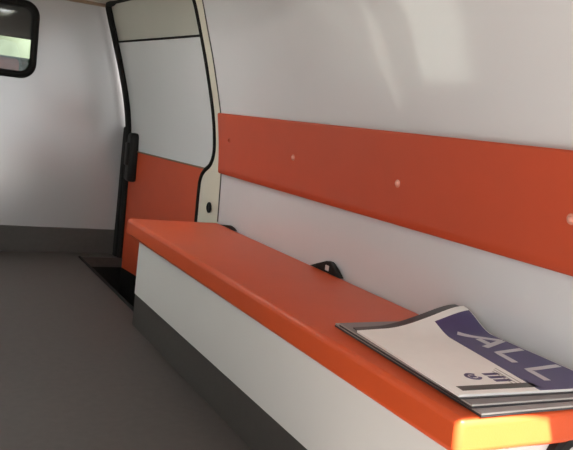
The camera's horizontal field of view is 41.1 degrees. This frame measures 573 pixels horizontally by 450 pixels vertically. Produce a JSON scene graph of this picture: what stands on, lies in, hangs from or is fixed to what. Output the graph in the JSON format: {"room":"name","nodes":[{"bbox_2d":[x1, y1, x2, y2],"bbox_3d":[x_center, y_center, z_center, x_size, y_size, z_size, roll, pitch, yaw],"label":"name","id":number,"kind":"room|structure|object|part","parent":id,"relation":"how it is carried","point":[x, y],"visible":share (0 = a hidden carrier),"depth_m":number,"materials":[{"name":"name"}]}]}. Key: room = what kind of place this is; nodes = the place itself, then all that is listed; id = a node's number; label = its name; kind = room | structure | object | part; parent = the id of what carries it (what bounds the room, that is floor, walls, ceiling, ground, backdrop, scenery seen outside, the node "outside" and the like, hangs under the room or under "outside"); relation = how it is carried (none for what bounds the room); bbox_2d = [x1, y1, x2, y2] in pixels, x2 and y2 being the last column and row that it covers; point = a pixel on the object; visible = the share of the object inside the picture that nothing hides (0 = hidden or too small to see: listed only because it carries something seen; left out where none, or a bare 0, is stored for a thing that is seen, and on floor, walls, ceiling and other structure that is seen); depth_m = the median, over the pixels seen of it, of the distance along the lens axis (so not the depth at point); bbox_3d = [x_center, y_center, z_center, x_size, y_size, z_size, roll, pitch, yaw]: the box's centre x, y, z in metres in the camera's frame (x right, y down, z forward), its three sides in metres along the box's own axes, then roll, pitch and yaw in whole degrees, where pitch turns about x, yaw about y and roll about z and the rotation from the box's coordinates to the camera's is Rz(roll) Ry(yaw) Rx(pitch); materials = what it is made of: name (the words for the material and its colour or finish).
{"room":"ambulance interior","nodes":[
{"label":"ambulance interior","id":0,"kind":"room"},
{"bbox_2d":[0,0,124,229],"bbox_3d":[-1.794,-0.642,4.507,1.820,1.600,0.040,3,8,-27],"label":"wall","id":1,"kind":"structure","parent":0,"point":[62,125],"depth_m":4.70,"materials":[{"name":"white plastic"}]},
{"bbox_2d":[0,0,39,77],"bbox_3d":[-1.775,-1.109,4.404,0.665,0.455,0.046,3,8,-27],"label":"window","id":2,"kind":"structure","parent":1,"relation":"in","point":[31,68],"depth_m":4.52,"materials":[{"name":"black rubber"}]},
{"bbox_2d":[0,225,114,253],"bbox_3d":[-1.882,0.070,4.572,1.790,0.160,0.006,3,8,-27],"label":"baseboard","id":3,"kind":"structure","parent":1,"relation":"attached to","point":[12,237],"depth_m":4.79,"materials":[{"name":"plastic"}]},
{"bbox_2d":[67,0,105,6],"bbox_3d":[-1.787,-1.377,4.318,1.590,0.018,0.048,3,8,-27],"label":"trim","id":4,"kind":"structure","parent":1,"relation":"attached to","point":[78,1],"depth_m":4.61,"materials":[{"name":"brown"}]},
{"bbox_2d":[87,0,114,3],"bbox_3d":[-0.601,-0.987,2.294,1.550,0.073,4.800,3,8,-27],"label":"ceiling","id":5,"kind":"structure","parent":0,"point":[98,1],"depth_m":4.56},
{"bbox_2d":[0,251,251,449],"bbox_3d":[-0.789,0.582,2.498,2.050,0.060,4.800,3,8,-27],"label":"floor","id":6,"kind":"structure","parent":0,"point":[76,373],"depth_m":2.72,"materials":[{"name":"plastic"}]},
{"bbox_2d":[78,256,133,310],"bbox_3d":[-0.998,0.305,4.182,0.015,0.016,1.280,3,8,-27],"label":"trim","id":7,"kind":"structure","parent":6,"relation":"attached to","point":[80,257],"depth_m":4.06,"materials":[{"name":"grey metal"}]},
{"bbox_2d":[127,219,572,449],"bbox_3d":[-0.029,0.399,2.613,0.454,0.450,2.375,3,8,-27],"label":"seat","id":8,"kind":"object","parent":6,"relation":"on","point":[248,324],"visible":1,"depth_m":2.22,"materials":[{"name":"orange plastic"}]},
{"bbox_3d":[-0.005,0.565,2.563,0.442,0.142,2.151,3,8,-27],"label":"kick panel","id":9,"kind":"part","parent":8,"relation":"part of","materials":[{"name":"plastic"}]},
{"bbox_2d":[222,225,236,230],"bbox_3d":[-0.272,0.007,3.595,0.019,0.013,0.175,3,8,-27],"label":"belt buckle","id":10,"kind":"object","parent":8,"relation":"on","point":[227,226],"visible":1,"depth_m":3.56,"materials":[{"name":"black plastic"}]},
{"bbox_3d":[-0.173,0.366,2.440,0.018,0.242,2.155,3,8,-27],"label":"panel","id":11,"kind":"part","parent":8,"relation":"part of","materials":[{"name":"white plastic"}]},
{"bbox_2d":[311,261,342,278],"bbox_3d":[0.145,0.149,2.772,0.022,0.042,0.220,3,8,-27],"label":"belt buckle","id":12,"kind":"object","parent":8,"relation":"on","point":[329,267],"visible":1,"depth_m":2.74,"materials":[{"name":"black plastic"}]},
{"bbox_2d":[335,323,572,416],"bbox_3d":[0.402,0.320,1.822,0.382,0.008,0.624,3,8,-27],"label":"magazine","id":13,"kind":"object","parent":8,"relation":"on","point":[544,407],"visible":0.09,"depth_m":1.54,"materials":[{"name":"white paper"}]},
{"bbox_2d":[339,321,572,408],"bbox_3d":[0.403,0.312,1.817,0.390,0.009,0.581,3,8,-27],"label":"magazine","id":14,"kind":"object","parent":13,"relation":"on","point":[550,398],"visible":0.16,"depth_m":1.57,"materials":[{"name":"white paper"}]},
{"bbox_2d":[353,304,572,398],"bbox_3d":[0.407,0.279,1.811,0.404,0.058,0.543,3,8,-27],"label":"magazine","id":15,"kind":"object","parent":14,"relation":"on","point":[448,345],"visible":1,"depth_m":1.77,"materials":[{"name":"white paper"}]},
{"bbox_2d":[492,368,520,382],"bbox_3d":[0.472,0.327,1.662,0.026,0.001,0.096,4,8,-20],"label":"print","id":16,"kind":"object","parent":15,"relation":"attached to","point":[505,376],"depth_m":1.66},
{"bbox_3d":[0.501,0.555,1.603,0.426,0.242,0.018,3,8,-27],"label":"panel","id":17,"kind":"part","parent":8,"relation":"part of","materials":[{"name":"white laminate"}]},
{"bbox_2d":[203,0,572,369],"bbox_3d":[0.376,-0.089,2.168,0.304,1.620,3.405,3,8,-27],"label":"wall","id":18,"kind":"structure","parent":0,"point":[500,71],"depth_m":2.29,"materials":[{"name":"plastic"}]},
{"bbox_2d":[92,267,131,305],"bbox_3d":[-0.826,0.467,4.300,0.470,0.297,1.340,3,8,-27],"label":"step","id":19,"kind":"structure","parent":18,"relation":"attached to","point":[109,274],"depth_m":4.86,"materials":[{"name":"black rubber"}]},
{"bbox_2d":[105,0,215,306],"bbox_3d":[-0.760,-0.361,4.274,0.287,1.850,1.346,2,9,-33],"label":"door","id":20,"kind":"structure","parent":18,"relation":"in","point":[169,142],"depth_m":4.30,"materials":[{"name":"white metal"}]},
{"bbox_3d":[-0.980,-0.439,4.709,0.025,0.140,0.060,3,8,-27],"label":"latch handle","id":21,"kind":"part","parent":20,"relation":"part of","materials":[{"name":"black plastic"}]},
{"bbox_3d":[-0.747,0.463,4.431,0.030,0.190,1.310,2,9,-33],"label":"sill panel","id":22,"kind":"part","parent":20,"relation":"part of","materials":[{"name":"black rubber"}]},
{"bbox_3d":[-0.722,-1.144,4.137,0.126,0.265,1.319,2,9,-33],"label":"header panel","id":23,"kind":"part","parent":20,"relation":"part of","materials":[{"name":"beige plastic"}]},
{"bbox_3d":[-0.696,0.000,4.368,0.044,0.750,1.311,2,9,-33],"label":"panel","id":24,"kind":"part","parent":20,"relation":"part of","materials":[{"name":"orange plastic"}]},
{"bbox_3d":[-0.674,-0.691,4.247,0.167,0.645,1.323,2,9,-33],"label":"panel","id":25,"kind":"part","parent":20,"relation":"part of","materials":[{"name":"white plastic"}]},
{"bbox_3d":[-0.671,-0.371,4.310,0.009,0.009,1.307,2,9,-33],"label":"panel trim","id":26,"kind":"part","parent":20,"relation":"part of","materials":[{"name":"plastic"}]},
{"bbox_2d":[196,0,219,222],"bbox_3d":[-0.438,-0.385,3.773,0.285,1.600,0.272,3,8,-27],"label":"trim","id":27,"kind":"structure","parent":18,"relation":"attached to","point":[210,182],"depth_m":3.79,"materials":[{"name":"beige paint"}]},
{"bbox_2d":[206,202,210,212],"bbox_3d":[-0.393,-0.089,3.857,0.009,0.053,0.053,3,8,-27],"label":"trim","id":28,"kind":"structure","parent":18,"relation":"attached to","point":[208,207],"depth_m":3.85,"materials":[{"name":"black plastic"}]},
{"bbox_2d":[202,0,221,221],"bbox_3d":[-0.375,-0.577,3.632,0.240,1.129,0.008,3,8,-27],"label":"trim","id":29,"kind":"structure","parent":18,"relation":"attached to","point":[202,0],"depth_m":3.63,"materials":[{"name":"plastic"}]},
{"bbox_2d":[218,113,572,275],"bbox_3d":[0.303,-0.159,2.453,0.055,0.286,2.795,3,8,-27],"label":"backrest","id":30,"kind":"object","parent":18,"relation":"attached to","point":[513,201],"visible":1,"depth_m":2.23,"materials":[{"name":"orange plastic"}]},
{"bbox_3d":[-2.256,-0.710,5.460,2.350,1.980,1.950,3,8,-27],"label":"wall","id":31,"kind":"structure","parent":0,"visible":0},
{"bbox_2d":[0,56,18,70],"bbox_3d":[-2.052,-0.457,5.378,0.460,1.420,0.560,3,8,-27],"label":"seat","id":32,"kind":"object","parent":31,"relation":"in","point":[5,62],"visible":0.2,"depth_m":5.08,"materials":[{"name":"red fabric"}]},
{"bbox_2d":[0,55,28,70],"bbox_3d":[-2.533,-1.022,6.027,2.150,0.685,0.500,3,8,-27],"label":"dashboard","id":33,"kind":"object","parent":31,"relation":"attached to","point":[23,62],"visible":0.02,"depth_m":5.95,"materials":[{"name":"grey plastic"}]},
{"bbox_2d":[0,3,32,39],"bbox_3d":[-2.091,-1.578,5.827,1.200,0.285,0.040,3,8,-27],"label":"sun visor","id":34,"kind":"object","parent":31,"relation":"attached to","point":[15,21],"visible":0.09,"depth_m":5.83,"materials":[{"name":"black plastic"}]},
{"label":"outside","id":35,"kind":"structure","parent":0,"visible":0},
{"bbox_3d":[-2.871,0.595,5.482,40.000,0.100,40.000,3,8,-27],"label":"ground","id":36,"kind":"structure","parent":35,"visible":0},
{"bbox_2d":[0,35,30,58],"bbox_3d":[-3.402,-1.938,10.027,9.000,3.600,1.801,3,8,-27],"label":"hedge","id":37,"kind":"object","parent":36,"relation":"on","point":[9,46],"visible":0.02,"depth_m":9.32,"materials":[{"name":"green plant"}]}
]}

